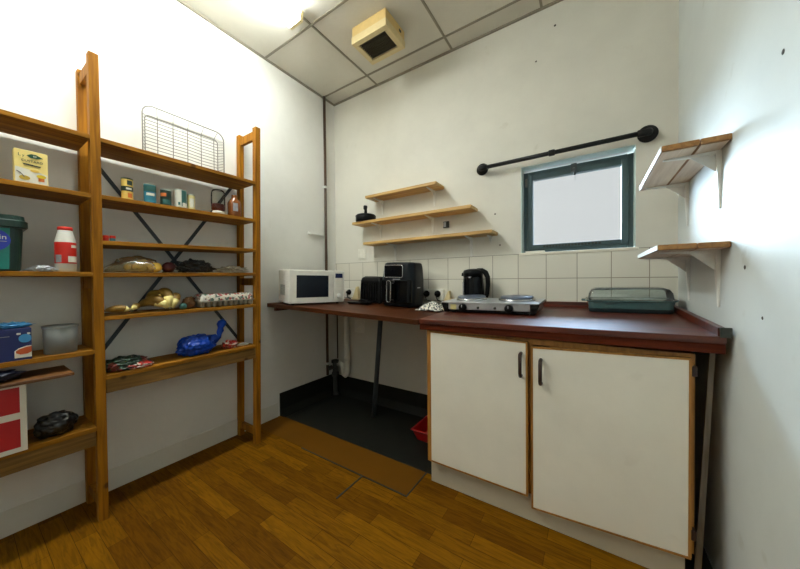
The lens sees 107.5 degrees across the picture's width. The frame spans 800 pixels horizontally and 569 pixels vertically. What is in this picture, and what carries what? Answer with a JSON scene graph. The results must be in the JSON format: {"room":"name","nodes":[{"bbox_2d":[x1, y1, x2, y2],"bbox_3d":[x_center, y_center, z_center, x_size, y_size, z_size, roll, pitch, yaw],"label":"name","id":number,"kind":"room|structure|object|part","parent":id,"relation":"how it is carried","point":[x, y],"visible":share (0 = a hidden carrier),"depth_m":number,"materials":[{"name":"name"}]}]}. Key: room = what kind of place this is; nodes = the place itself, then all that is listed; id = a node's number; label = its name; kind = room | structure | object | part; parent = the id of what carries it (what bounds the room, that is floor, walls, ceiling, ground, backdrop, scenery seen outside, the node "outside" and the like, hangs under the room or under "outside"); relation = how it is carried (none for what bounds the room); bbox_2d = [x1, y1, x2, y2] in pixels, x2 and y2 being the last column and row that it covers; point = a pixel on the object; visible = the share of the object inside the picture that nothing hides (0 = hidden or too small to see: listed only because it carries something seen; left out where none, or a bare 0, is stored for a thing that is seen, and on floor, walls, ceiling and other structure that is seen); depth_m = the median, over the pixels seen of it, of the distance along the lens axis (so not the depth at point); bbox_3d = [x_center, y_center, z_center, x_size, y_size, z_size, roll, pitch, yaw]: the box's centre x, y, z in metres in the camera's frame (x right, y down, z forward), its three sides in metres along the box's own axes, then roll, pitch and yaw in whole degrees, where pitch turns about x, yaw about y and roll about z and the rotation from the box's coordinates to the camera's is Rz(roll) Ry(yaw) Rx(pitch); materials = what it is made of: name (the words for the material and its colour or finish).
{"room":"kitchen","nodes":[
{"label":"kitchen","id":0,"kind":"room"},
{"bbox_2d":[0,0,336,512],"bbox_3d":[-1.477,-0.358,1.736,0.100,2.894,3.212,0,1,33],"label":"wall","id":1,"kind":"structure","parent":0,"point":[161,54],"depth_m":1.74,"materials":[{"name":"white paint"}]},
{"bbox_2d":[0,374,332,538],"bbox_3d":[-1.416,0.999,1.694,0.050,0.189,2.962,0,1,33],"label":"baseboard","id":2,"kind":"structure","parent":1,"relation":"attached to","point":[13,520],"depth_m":1.70,"materials":[{"name":"paint"}]},
{"bbox_2d":[308,232,324,235],"bbox_3d":[-0.772,-0.464,2.708,0.022,0.016,0.183,0,1,33],"label":"conduit","id":3,"kind":"object","parent":1,"relation":"attached to","point":[311,233],"visible":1,"depth_m":2.69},
{"bbox_2d":[323,96,329,374],"bbox_3d":[-0.707,-0.455,2.796,0.035,2.644,0.032,0,1,33],"label":"pipe","id":4,"kind":"object","parent":1,"relation":"attached to","point":[325,187],"visible":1,"depth_m":2.78,"materials":[{"name":"metal"}]},
{"bbox_2d":[0,394,712,568],"bbox_3d":[-0.365,1.119,1.042,2.722,0.060,3.212,0,1,33],"label":"floor","id":5,"kind":"structure","parent":0,"point":[236,502],"depth_m":1.34,"materials":[{"name":"brown wood"}]},
{"bbox_2d":[0,50,260,522],"bbox_3d":[-1.482,0.020,1.410,0.243,2.146,1.606,0,1,33],"label":"storage rack","id":6,"kind":"object","parent":5,"relation":"on","point":[88,434],"visible":0.98,"depth_m":1.45,"materials":[{"name":"brown wood"}]},
{"bbox_2d":[0,384,27,457],"bbox_3d":[-1.657,0.524,1.065,0.201,0.266,0.360,0,1,33],"label":"box","id":7,"kind":"object","parent":6,"relation":"on","point":[13,400],"visible":0.8,"depth_m":1.13,"materials":[{"name":"cardboard"}]},
{"bbox_3d":[-1.526,0.451,1.084,0.001,0.099,0.148,0,1,33],"label":"printed panel","id":8,"kind":"part","parent":7,"relation":"part of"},
{"bbox_3d":[-1.525,0.581,1.085,0.001,0.110,0.148,0,1,33],"label":"printed panel","id":9,"kind":"part","parent":7,"relation":"part of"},
{"bbox_2d":[0,365,74,388],"bbox_3d":[-1.577,0.383,1.143,0.210,0.012,0.385,0,1,33],"label":"wooden plank","id":10,"kind":"object","parent":7,"relation":"on","point":[32,376],"visible":1,"depth_m":1.21,"materials":[{"name":"brown wood"}]},
{"bbox_2d":[0,369,25,381],"bbox_3d":[-1.549,0.352,1.108,0.101,0.045,0.174,0,1,33],"label":"bag","id":11,"kind":"object","parent":10,"relation":"on","point":[6,375],"visible":1,"depth_m":1.14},
{"bbox_2d":[0,214,27,270],"bbox_3d":[-1.619,-0.161,1.115,0.180,0.218,0.248,0,1,33],"label":"bucket","id":12,"kind":"object","parent":6,"relation":"on","point":[12,227],"visible":0.97,"depth_m":1.14,"materials":[{"name":"green plastic"}]},
{"bbox_3d":[-1.552,-0.137,1.074,0.008,0.158,0.152,0,1,33],"label":"label panel","id":13,"kind":"part","parent":12,"relation":"part of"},
{"bbox_3d":[-1.620,-0.244,1.113,0.180,0.050,0.248,0,1,33],"label":"rim lid","id":14,"kind":"part","parent":12,"relation":"part of","materials":[{"name":"green plastic"}]},
{"bbox_2d":[0,326,31,362],"bbox_3d":[-1.582,0.239,1.129,0.087,0.126,0.200,0,1,33],"label":"box","id":15,"kind":"object","parent":6,"relation":"on","point":[15,343],"visible":1,"depth_m":1.16,"materials":[{"name":"cardboard"}]},
{"bbox_2d":[0,321,36,328],"bbox_3d":[-1.549,0.161,1.176,0.062,0.028,0.117,0,1,33],"label":"wrapper","id":16,"kind":"object","parent":15,"relation":"on","point":[4,325],"visible":1,"depth_m":1.17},
{"bbox_2d":[14,345,31,357],"bbox_3d":[-1.504,0.268,1.171,0.001,0.046,0.043,0,1,33],"label":"label","id":17,"kind":"object","parent":15,"relation":"on","point":[20,351],"depth_m":1.17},
{"bbox_2d":[12,148,47,185],"bbox_3d":[-1.513,-0.474,1.202,0.053,0.130,0.086,0,1,33],"label":"box","id":18,"kind":"object","parent":6,"relation":"on","point":[28,166],"visible":0.98,"depth_m":1.19,"materials":[{"name":"yellow cardboard"}]},
{"bbox_2d":[19,175,29,179],"bbox_3d":[-1.501,-0.428,1.173,0.001,0.018,0.028,0,1,33],"label":"picture","id":19,"kind":"object","parent":18,"relation":"attached to","point":[21,177],"depth_m":1.17},
{"bbox_3d":[-1.492,-0.441,1.189,0.001,0.058,0.082,0,1,33],"label":"label panel","id":20,"kind":"part","parent":18,"relation":"part of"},
{"bbox_2d":[22,265,57,271],"bbox_3d":[-1.497,-0.068,1.225,0.086,0.028,0.079,-1,1,-13],"label":"scrap","id":21,"kind":"object","parent":6,"relation":"on","point":[48,268],"visible":0.91,"depth_m":1.21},
{"bbox_3d":[-1.604,0.710,1.034,0.024,0.065,0.749,0,1,33],"label":"apron rail","id":22,"kind":"part","parent":6,"relation":"part of","materials":[{"name":"brown wood"}]},
{"bbox_2d":[33,410,78,438],"bbox_3d":[-1.496,0.600,1.278,0.107,0.103,0.134,0,1,33],"label":"bag","id":23,"kind":"object","parent":6,"relation":"on","point":[55,423],"visible":1,"depth_m":1.25,"materials":[{"name":"plastic"}]},
{"bbox_2d":[41,323,78,353],"bbox_3d":[-1.493,0.238,1.291,0.109,0.121,0.109,0,1,33],"label":"tub","id":24,"kind":"object","parent":6,"relation":"on","point":[59,338],"visible":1,"depth_m":1.26,"materials":[{"name":"plastic"}]},
{"bbox_2d":[54,226,76,271],"bbox_3d":[-1.466,-0.153,1.286,0.066,0.195,0.065,0,1,33],"label":"bottle","id":25,"kind":"object","parent":6,"relation":"on","point":[65,247],"visible":1,"depth_m":1.27,"materials":[{"name":"white plastic"}]},
{"bbox_3d":[-1.568,0.020,1.467,0.038,2.146,0.034,0,1,33],"label":"post","id":26,"kind":"part","parent":6,"relation":"part of","materials":[{"name":"brown wood"}]},
{"bbox_3d":[-1.397,0.020,1.355,0.040,2.146,0.034,0,1,33],"label":"post","id":27,"kind":"part","parent":6,"relation":"part of","materials":[{"name":"brown wood"}]},
{"bbox_2d":[103,235,108,240],"bbox_3d":[-1.393,-0.220,1.389,0.022,0.025,0.022,0,1,33],"label":"tin","id":28,"kind":"object","parent":6,"relation":"on","point":[105,237],"visible":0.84,"depth_m":1.38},
{"bbox_2d":[109,236,115,240],"bbox_3d":[-1.380,-0.221,1.409,0.022,0.025,0.022,0,1,33],"label":"tin","id":29,"kind":"object","parent":6,"relation":"on","point":[112,238],"visible":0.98,"depth_m":1.40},
{"bbox_2d":[104,303,140,311],"bbox_3d":[-1.361,0.117,1.450,0.064,0.045,0.136,0,1,24],"label":"banana bunch","id":30,"kind":"object","parent":6,"relation":"on","point":[117,308],"visible":1,"depth_m":1.42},
{"bbox_2d":[121,177,132,199],"bbox_3d":[-1.355,-0.473,1.457,0.046,0.105,0.046,0,1,33],"label":"tub","id":31,"kind":"object","parent":6,"relation":"on","point":[126,183],"visible":0.88,"depth_m":1.44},
{"bbox_2d":[106,354,153,371],"bbox_3d":[-1.385,0.388,1.476,0.150,0.066,0.216,0,1,33],"label":"bag","id":32,"kind":"object","parent":6,"relation":"on","point":[133,361],"visible":0.93,"depth_m":1.45,"materials":[{"name":"plastic"}]},
{"bbox_2d":[103,255,161,271],"bbox_3d":[-1.359,-0.106,1.494,0.121,0.086,0.235,0,1,33],"label":"bag","id":33,"kind":"object","parent":6,"relation":"on","point":[144,264],"visible":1,"depth_m":1.49,"materials":[{"name":"plastic"}]},
{"bbox_2d":[143,183,155,202],"bbox_3d":[-1.306,-0.473,1.532,0.052,0.099,0.052,0,1,33],"label":"can","id":34,"kind":"object","parent":6,"relation":"on","point":[149,189],"visible":0.85,"depth_m":1.51,"materials":[{"name":"metal"}]},
{"bbox_2d":[139,288,180,309],"bbox_3d":[-1.305,0.077,1.595,0.184,0.120,0.134,-1,1,-44],"label":"bag","id":35,"kind":"object","parent":6,"relation":"on","point":[165,298],"visible":0.99,"depth_m":1.57,"materials":[{"name":"plastic"}]},
{"bbox_2d":[160,189,171,205],"bbox_3d":[-1.268,-0.469,1.589,0.050,0.086,0.050,0,1,33],"label":"can","id":36,"kind":"object","parent":6,"relation":"on","point":[165,194],"visible":0.82,"depth_m":1.57,"materials":[{"name":"metal"}]},
{"bbox_2d":[162,262,174,271],"bbox_3d":[-1.276,-0.095,1.616,0.062,0.058,0.061,0,1,33],"label":"onion","id":37,"kind":"object","parent":6,"relation":"on","point":[168,266],"visible":0.94,"depth_m":1.60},
{"bbox_2d":[174,189,186,207],"bbox_3d":[-1.232,-0.479,1.645,0.058,0.101,0.058,0,1,33],"label":"can","id":38,"kind":"object","parent":6,"relation":"on","point":[180,195],"visible":0.88,"depth_m":1.62,"materials":[{"name":"metal"}]},
{"bbox_3d":[-1.181,0.470,1.685,0.024,0.065,0.735,0,1,33],"label":"apron rail","id":39,"kind":"part","parent":6,"relation":"part of","materials":[{"name":"brown wood"}]},
{"bbox_2d":[141,105,224,172],"bbox_3d":[-1.285,-0.858,1.789,0.111,0.334,0.461,0,1,33],"label":"wire tray","id":40,"kind":"object","parent":6,"relation":"on","point":[142,113],"visible":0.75,"depth_m":1.71,"materials":[{"name":"silver metal"}]},
{"bbox_2d":[179,296,195,308],"bbox_3d":[-1.228,0.103,1.686,0.063,0.069,0.100,0,1,15],"label":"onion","id":41,"kind":"object","parent":6,"relation":"on","point":[188,302],"visible":1,"depth_m":1.68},
{"bbox_2d":[187,194,194,208],"bbox_3d":[-1.200,-0.472,1.685,0.038,0.085,0.038,0,1,33],"label":"can","id":42,"kind":"object","parent":6,"relation":"on","point":[190,197],"visible":0.87,"depth_m":1.67,"materials":[{"name":"metal"}]},
{"bbox_2d":[175,258,216,271],"bbox_3d":[-1.207,-0.114,1.736,0.103,0.083,0.216,0,1,33],"label":"bag","id":43,"kind":"object","parent":6,"relation":"on","point":[190,265],"visible":1,"depth_m":1.70,"materials":[{"name":"plastic"}]},
{"bbox_2d":[175,319,226,356],"bbox_3d":[-1.191,0.315,1.768,0.150,0.194,0.274,0,1,33],"label":"bag","id":44,"kind":"object","parent":6,"relation":"on","point":[192,345],"visible":1,"depth_m":1.71,"materials":[{"name":"plastic"}]},
{"bbox_2d":[211,189,224,213],"bbox_3d":[-1.123,-0.509,1.812,0.076,0.148,0.076,0,1,33],"label":"sauce jar","id":45,"kind":"object","parent":6,"relation":"on","point":[216,207],"visible":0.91,"depth_m":1.79,"materials":[{"name":"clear glass"}]},
{"bbox_3d":[-1.123,-0.443,1.813,0.066,0.016,0.066,0,1,33],"label":"lid","id":46,"kind":"part","parent":45,"relation":"part of","materials":[{"name":"white plastic"}]},
{"bbox_2d":[193,292,253,307],"bbox_3d":[-1.121,0.094,1.871,0.132,0.080,0.322,0,1,33],"label":"egg carton","id":47,"kind":"object","parent":6,"relation":"on","point":[202,300],"visible":0.97,"depth_m":1.81,"materials":[{"name":"cardboard"}]},
{"bbox_3d":[-1.121,0.075,1.871,0.128,0.042,0.318,0,1,33],"label":"lid","id":48,"kind":"part","parent":47,"relation":"part of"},
{"bbox_2d":[194,298,253,307],"bbox_3d":[-1.121,0.115,1.871,0.132,0.038,0.322,0,1,33],"label":"tray","id":49,"kind":"object","parent":6,"relation":"on","point":[200,302],"depth_m":1.80,"materials":[{"name":"cardboard"}]},
{"bbox_2d":[221,339,237,348],"bbox_3d":[-1.100,0.381,1.899,0.110,0.057,0.078,-1,1,-43],"label":"wrapper","id":50,"kind":"object","parent":6,"relation":"on","point":[228,343],"visible":1,"depth_m":1.88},
{"bbox_2d":[215,265,248,272],"bbox_3d":[-1.094,-0.102,1.912,0.104,0.048,0.219,0,1,33],"label":"plastic wrapper","id":51,"kind":"object","parent":6,"relation":"on","point":[228,269],"visible":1,"depth_m":1.88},
{"bbox_2d":[227,195,240,216],"bbox_3d":[-1.070,-0.508,1.893,0.067,0.138,0.066,0,1,33],"label":"sauce bottle","id":52,"kind":"object","parent":6,"relation":"on","point":[233,205],"visible":0.91,"depth_m":1.87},
{"bbox_3d":[-1.148,0.008,2.112,0.038,2.146,0.064,0,1,33],"label":"post","id":53,"kind":"part","parent":6,"relation":"part of","materials":[{"name":"brown wood"}]},
{"bbox_3d":[-0.977,0.008,2.001,0.040,2.146,0.064,0,1,33],"label":"post","id":54,"kind":"part","parent":6,"relation":"part of","materials":[{"name":"brown wood"}]},
{"bbox_2d":[328,315,338,394],"bbox_3d":[-0.639,0.628,2.851,0.072,0.884,0.141,0,1,33],"label":"drain pipe","id":55,"kind":"object","parent":5,"relation":"on","point":[335,373],"visible":0.98,"depth_m":2.84,"materials":[{"name":"plastic"}]},
{"bbox_2d":[261,417,425,494],"bbox_3d":[-0.461,1.076,1.946,1.315,0.002,0.213,0,1,33],"label":"floor panel","id":56,"kind":"object","parent":5,"relation":"on","point":[400,477],"depth_m":1.85,"materials":[{"name":"wood"}]},
{"bbox_2d":[267,299,443,416],"bbox_3d":[-0.269,0.609,2.253,1.360,0.936,0.744,0,1,33],"label":"countertop","id":57,"kind":"structure","parent":5,"relation":"on","point":[374,311],"depth_m":2.05,"materials":[{"name":"red wood"}]},
{"bbox_2d":[279,270,343,304],"bbox_3d":[-0.709,0.018,2.362,0.436,0.264,0.310,0,2,-37],"label":"microwave","id":58,"kind":"object","parent":57,"relation":"on","point":[295,286],"visible":1,"depth_m":2.24,"materials":[{"name":"white plastic"}]},
{"bbox_3d":[-0.669,0.016,2.232,0.343,0.249,0.018,0,2,-37],"label":"door","id":59,"kind":"part","parent":58,"relation":"part of","materials":[{"name":"white plastic"}]},
{"bbox_3d":[-0.495,0.015,2.363,0.091,0.249,0.018,0,2,-37],"label":"control panel","id":60,"kind":"part","parent":58,"relation":"part of","materials":[{"name":"white plastic"}]},
{"bbox_2d":[352,287,359,299],"bbox_3d":[-0.411,0.081,2.742,0.078,0.123,0.035,0,1,33],"label":"wedge","id":61,"kind":"object","parent":57,"relation":"on","point":[356,296],"visible":0.9,"depth_m":2.72,"materials":[{"name":"wood"}]},
{"bbox_2d":[347,299,372,304],"bbox_3d":[-0.323,0.137,2.354,0.200,0.040,0.100,2,2,21],"label":"baking tray","id":62,"kind":"object","parent":57,"relation":"on","point":[365,302],"visible":0.99,"depth_m":2.32,"materials":[{"name":"black metal"}]},
{"bbox_2d":[360,276,382,303],"bbox_3d":[-0.215,0.043,2.490,0.243,0.223,0.163,2,2,33],"label":"toaster","id":63,"kind":"object","parent":57,"relation":"on","point":[370,285],"visible":0.76,"depth_m":2.41,"materials":[{"name":"black plastic"}]},
{"bbox_3d":[-0.181,0.634,2.359,0.124,0.881,0.039,0,1,33],"label":"leg","id":64,"kind":"part","parent":57,"relation":"part of","materials":[{"name":"grey paint"}]},
{"bbox_2d":[381,262,423,307],"bbox_3d":[0.005,0.000,2.224,0.292,0.332,0.286,2,2,33],"label":"air fryer","id":65,"kind":"object","parent":57,"relation":"on","point":[402,284],"visible":1,"depth_m":2.14,"materials":[{"name":"black plastic"}]},
{"bbox_3d":[-0.083,0.050,2.116,0.040,0.161,0.006,2,2,33],"label":"handle trim","id":66,"kind":"part","parent":65,"relation":"part of","materials":[{"name":"silver metal"}]},
{"bbox_3d":[-0.067,0.051,2.140,0.029,0.172,0.064,2,2,33],"label":"handle","id":67,"kind":"part","parent":65,"relation":"part of","materials":[{"name":"black plastic"}]},
{"bbox_3d":[-0.050,-0.097,2.167,0.169,0.096,0.006,2,2,33],"label":"display trim","id":68,"kind":"part","parent":65,"relation":"part of","materials":[{"name":"silver metal"}]},
{"bbox_3d":[-0.025,0.052,2.183,0.266,0.170,0.060,2,2,33],"label":"drawer","id":69,"kind":"part","parent":65,"relation":"part of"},
{"bbox_2d":[416,301,443,310],"bbox_3d":[0.219,0.144,1.996,0.188,0.059,0.159,0,1,33],"label":"tea towel","id":70,"kind":"object","parent":57,"relation":"on","point":[433,306],"visible":0.94,"depth_m":1.95,"materials":[{"name":"fabric"}]},
{"bbox_2d":[444,291,451,300],"bbox_3d":[0.358,0.108,2.236,0.078,0.123,0.035,0,1,33],"label":"wedge","id":71,"kind":"object","parent":57,"relation":"on","point":[448,295],"visible":0.47,"depth_m":2.21,"materials":[{"name":"wood"}]},
{"bbox_2d":[302,448,426,498],"bbox_3d":[-0.300,1.079,1.650,0.846,0.002,0.332,0,1,18],"label":"trim","id":72,"kind":"structure","parent":5,"relation":"on","point":[344,491],"depth_m":1.61,"materials":[{"name":"wood"}]},
{"bbox_2d":[411,415,427,442],"bbox_3d":[0.271,1.031,2.081,0.267,0.081,0.322,0,1,33],"label":"basin","id":73,"kind":"object","parent":5,"relation":"on","point":[420,429],"visible":0.27,"depth_m":2.06,"materials":[{"name":"plastic"}]},
{"bbox_2d":[427,330,697,568],"bbox_3d":[0.765,0.654,1.571,1.043,0.834,0.734,0,1,33],"label":"base cabinet","id":74,"kind":"object","parent":5,"relation":"on","point":[589,443],"visible":0.97,"depth_m":1.21,"materials":[{"name":"white laminate"}]},
{"bbox_3d":[0.368,0.597,1.444,0.472,0.685,0.017,0,1,33],"label":"door","id":75,"kind":"part","parent":74,"relation":"part of","materials":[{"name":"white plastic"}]},
{"bbox_3d":[0.533,0.357,1.300,0.015,0.114,0.035,0,1,33],"label":"handle","id":76,"kind":"part","parent":74,"relation":"part of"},
{"bbox_3d":[0.601,0.376,1.256,0.015,0.116,0.035,0,1,33],"label":"handle","id":77,"kind":"part","parent":74,"relation":"part of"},
{"bbox_2d":[419,301,732,353],"bbox_3d":[0.783,0.171,1.563,1.153,0.130,0.740,0,1,33],"label":"countertop","id":78,"kind":"structure","parent":74,"relation":"on","point":[682,330],"depth_m":1.25,"materials":[{"name":"brown wood"}]},
{"bbox_2d":[461,268,489,297],"bbox_3d":[0.526,0.020,2.063,0.178,0.267,0.156,-1,1,-1],"label":"kettle","id":79,"kind":"object","parent":78,"relation":"on","point":[472,284],"visible":0.69,"depth_m":2.00,"materials":[{"name":"black plastic"}]},
{"bbox_3d":[0.511,-0.086,2.057,0.138,0.050,0.138,-1,2,33],"label":"lid","id":80,"kind":"part","parent":79,"relation":"part of","materials":[{"name":"black plastic"}]},
{"bbox_3d":[0.576,0.003,2.020,0.090,0.234,0.036,-1,2,33],"label":"handle","id":81,"kind":"part","parent":79,"relation":"part of","materials":[{"name":"black plastic"}]},
{"bbox_2d":[441,295,545,314],"bbox_3d":[0.552,0.115,1.756,0.550,0.103,0.299,0,1,33],"label":"double hotplate","id":82,"kind":"object","parent":78,"relation":"on","point":[513,304],"visible":1,"depth_m":1.66,"materials":[{"name":"silver metal"}]},
{"bbox_3d":[0.365,0.135,1.717,0.045,0.044,0.025,-1,2,33],"label":"knob","id":83,"kind":"part","parent":82,"relation":"part of","materials":[{"name":"black plastic"}]},
{"bbox_3d":[0.557,0.098,1.763,0.544,0.008,0.281,-1,2,33],"label":"plate","id":84,"kind":"part","parent":82,"relation":"part of","materials":[{"name":"silver metal"}]},
{"bbox_3d":[0.583,0.131,1.575,0.045,0.044,0.025,-1,2,33],"label":"knob","id":85,"kind":"part","parent":82,"relation":"part of","materials":[{"name":"black plastic"}]},
{"bbox_2d":[581,287,678,313],"bbox_3d":[1.207,0.080,1.565,0.406,0.135,0.200,0,1,33],"label":"casserole dish","id":86,"kind":"object","parent":78,"relation":"on","point":[595,304],"visible":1,"depth_m":1.51,"materials":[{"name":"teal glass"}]},
{"bbox_3d":[1.210,0.047,1.561,0.356,0.064,0.176,-1,2,33],"label":"lid","id":87,"kind":"part","parent":86,"relation":"part of","materials":[{"name":"clear glass"}]},
{"bbox_3d":[1.055,0.156,0.949,0.028,0.033,0.008,0,1,33],"label":"trim","id":88,"kind":"part","parent":78,"relation":"part of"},
{"bbox_3d":[0.799,0.623,1.163,0.498,0.723,0.017,0,1,33],"label":"door","id":89,"kind":"part","parent":74,"relation":"part of","materials":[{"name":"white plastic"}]},
{"bbox_2d":[694,353,714,568],"bbox_3d":[1.113,0.655,1.073,0.052,0.840,0.010,0,1,33],"label":"batten","id":90,"kind":"object","parent":5,"relation":"on","point":[711,361],"visible":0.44,"depth_m":1.07,"materials":[{"name":"wood"}]},
{"bbox_2d":[182,0,554,103],"bbox_3d":[-0.391,-1.779,1.002,2.722,0.050,3.212,0,1,33],"label":"ceiling","id":91,"kind":"structure","parent":0,"point":[310,58],"depth_m":2.04,"materials":[{"name":"tile"}]},
{"bbox_2d":[257,0,303,29],"bbox_3d":[-1.159,-1.705,1.151,0.133,0.089,1.802,0,1,33],"label":"ceiling light","id":92,"kind":"object","parent":91,"relation":"attached to","point":[286,11],"visible":1,"depth_m":1.81,"materials":[{"name":"white"}]},
{"bbox_2d":[176,0,562,105],"bbox_3d":[-0.444,-1.747,0.919,2.522,0.012,3.110,0,1,33],"label":"trim","id":93,"kind":"structure","parent":91,"relation":"attached to","point":[542,7],"depth_m":2.12,"materials":[{"name":"metal"}]},
{"bbox_2d":[352,7,404,64],"bbox_3d":[-0.150,-1.712,2.041,0.293,0.116,0.234,0,1,33],"label":"fan","id":94,"kind":"object","parent":91,"relation":"attached to","point":[378,37],"visible":1,"depth_m":1.99,"materials":[{"name":"wood"}]},
{"bbox_2d":[360,31,396,58],"bbox_3d":[-0.149,-1.677,2.041,0.217,0.034,0.158,0,1,33],"label":"grille","id":95,"kind":"object","parent":94,"relation":"attached to","point":[381,44],"depth_m":2.05,"materials":[{"name":"metal"}]},
{"bbox_2d":[334,0,678,394],"bbox_3d":[0.457,-0.383,2.305,2.522,2.894,0.150,0,1,33],"label":"wall","id":96,"kind":"structure","parent":0,"point":[605,69],"depth_m":2.07,"materials":[{"name":"white paint"}]},
{"bbox_2d":[337,316,349,377],"bbox_3d":[-0.548,0.538,2.831,0.154,0.715,0.058,0,1,33],"label":"pipe","id":97,"kind":"object","parent":96,"relation":"attached to","point":[344,367],"visible":0.93,"depth_m":2.79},
{"bbox_2d":[344,288,354,296],"bbox_3d":[-0.479,0.079,2.817,0.145,0.088,0.013,0,1,33],"label":"wall socket","id":98,"kind":"object","parent":96,"relation":"attached to","point":[345,289],"visible":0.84,"depth_m":2.81,"materials":[{"name":"white plastic"}]},
{"bbox_2d":[355,319,364,332],"bbox_3d":[-0.383,0.394,2.771,0.120,0.122,0.010,0,1,33],"label":"wall socket","id":99,"kind":"object","parent":96,"relation":"attached to","point":[359,324],"visible":1,"depth_m":2.76,"materials":[{"name":"white plastic"}]},
{"bbox_2d":[358,249,364,258],"bbox_3d":[-0.359,-0.287,2.740,0.086,0.091,0.012,0,1,33],"label":"light switch","id":100,"kind":"object","parent":96,"relation":"attached to","point":[361,252],"visible":1,"depth_m":2.74,"materials":[{"name":"white plastic"}]},
{"bbox_2d":[338,375,427,417],"bbox_3d":[-0.056,0.985,2.546,1.400,0.169,0.050,0,1,33],"label":"baseboard","id":101,"kind":"structure","parent":96,"relation":"attached to","point":[406,401],"depth_m":2.59,"materials":[{"name":"plastic"}]},
{"bbox_2d":[365,181,443,214],"bbox_3d":[0.022,-0.691,2.401,0.671,0.142,0.152,0,1,33],"label":"wall shelf","id":102,"kind":"object","parent":96,"relation":"attached to","point":[433,186],"visible":1,"depth_m":2.36,"materials":[{"name":"brown wood"}]},
{"bbox_2d":[352,204,477,238],"bbox_3d":[0.072,-0.481,2.373,1.088,0.142,0.152,0,1,33],"label":"wall shelf","id":103,"kind":"object","parent":96,"relation":"attached to","point":[432,214],"visible":1,"depth_m":2.31,"materials":[{"name":"brown wood"}]},
{"bbox_2d":[355,205,375,221],"bbox_3d":[-0.303,-0.626,2.593,0.181,0.149,0.181,0,1,33],"label":"pot","id":104,"kind":"object","parent":103,"relation":"on","point":[364,216],"visible":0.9,"depth_m":2.52,"materials":[{"name":"metal"}]},
{"bbox_3d":[-0.303,-0.616,2.593,0.181,0.036,0.181,0,1,33],"label":"lid","id":105,"kind":"part","parent":104,"relation":"part of","materials":[{"name":"black plastic"}]},
{"bbox_2d":[363,229,497,260],"bbox_3d":[0.185,-0.282,2.303,1.105,0.167,0.152,0,1,33],"label":"wall shelf","id":106,"kind":"object","parent":96,"relation":"attached to","point":[483,233],"visible":1,"depth_m":2.19,"materials":[{"name":"brown wood"}]},
{"bbox_2d":[424,289,443,299],"bbox_3d":[0.266,0.079,2.332,0.173,0.088,0.013,0,1,33],"label":"wall socket","id":107,"kind":"object","parent":96,"relation":"attached to","point":[431,296],"visible":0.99,"depth_m":2.33,"materials":[{"name":"white plastic"}]},
{"bbox_2d":[423,290,430,301],"bbox_3d":[0.216,0.091,2.330,0.087,0.088,0.052,0,1,33],"label":"plug","id":108,"kind":"object","parent":107,"relation":"attached to","point":[426,293],"visible":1,"depth_m":2.34,"materials":[{"name":"black plastic"}]},
{"bbox_2d":[434,291,441,301],"bbox_3d":[0.297,0.091,2.277,0.087,0.088,0.052,0,1,33],"label":"plug","id":109,"kind":"object","parent":107,"relation":"attached to","point":[437,293],"visible":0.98,"depth_m":2.29,"materials":[{"name":"black plastic"}]},
{"bbox_2d":[443,221,448,227],"bbox_3d":[0.356,-0.463,2.268,0.048,0.050,0.019,0,1,33],"label":"thermostat","id":110,"kind":"object","parent":96,"relation":"attached to","point":[445,223],"visible":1,"depth_m":2.26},
{"bbox_2d":[341,247,652,263],"bbox_3d":[0.415,-0.205,2.241,2.522,0.004,0.008,0,1,33],"label":"trim","id":111,"kind":"structure","parent":96,"relation":"attached to","point":[641,247],"depth_m":2.24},
{"bbox_2d":[335,248,677,305],"bbox_3d":[0.417,-0.029,2.244,2.522,0.348,0.007,0,1,33],"label":"tile backsplash","id":112,"kind":"structure","parent":96,"relation":"attached to","point":[570,277],"depth_m":1.87,"materials":[{"name":"white tile"}]},
{"bbox_2d":[477,125,658,175],"bbox_3d":[0.959,-0.828,1.831,1.005,0.092,0.081,0,1,33],"label":"pole","id":113,"kind":"object","parent":96,"relation":"attached to","point":[648,133],"visible":1,"depth_m":1.71,"materials":[{"name":"black metal"}]},
{"bbox_2d":[519,144,638,255],"bbox_3d":[1.102,-0.491,1.862,0.631,0.594,0.140,0,1,33],"label":"window","id":114,"kind":"structure","parent":96,"relation":"in","point":[627,162],"depth_m":1.82,"materials":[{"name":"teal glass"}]},
{"bbox_2d":[525,250,544,252],"bbox_3d":[0.909,-0.218,1.973,0.117,0.012,0.038,0,1,33],"label":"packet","id":115,"kind":"object","parent":114,"relation":"on","point":[542,250],"visible":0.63,"depth_m":1.96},
{"bbox_3d":[1.119,-0.494,1.886,0.553,0.500,0.042,0,1,33],"label":"sash","id":116,"kind":"part","parent":114,"relation":"part of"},
{"bbox_3d":[1.091,-0.202,1.845,0.631,0.018,0.090,0,1,33],"label":"sill","id":117,"kind":"part","parent":114,"relation":"part of","materials":[{"name":"paint"}]},
{"bbox_2d":[678,0,799,568],"bbox_3d":[0.721,-0.357,0.307,0.100,2.894,3.212,0,1,33],"label":"wall","id":118,"kind":"structure","parent":0,"point":[735,78],"depth_m":0.85,"materials":[{"name":"paint"}]},
{"bbox_2d":[494,24,784,319],"bbox_3d":[0.928,-0.774,1.409,0.284,1.721,1.399,-1,1,-10],"label":"wall holes","id":119,"kind":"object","parent":118,"relation":"attached to","point":[783,50],"depth_m":0.87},
{"bbox_2d":[638,241,730,306],"bbox_3d":[1.154,-0.034,1.235,0.186,0.226,0.530,0,1,33],"label":"shelf","id":120,"kind":"object","parent":118,"relation":"attached to","point":[709,253],"visible":1,"depth_m":1.06,"materials":[{"name":"paint"}]},
{"bbox_2d":[639,133,731,225],"bbox_3d":[1.161,-0.386,1.237,0.177,0.226,0.558,0,1,33],"label":"shelf","id":121,"kind":"object","parent":118,"relation":"attached to","point":[673,166],"visible":1,"depth_m":1.11,"materials":[{"name":"paint"}]}
]}

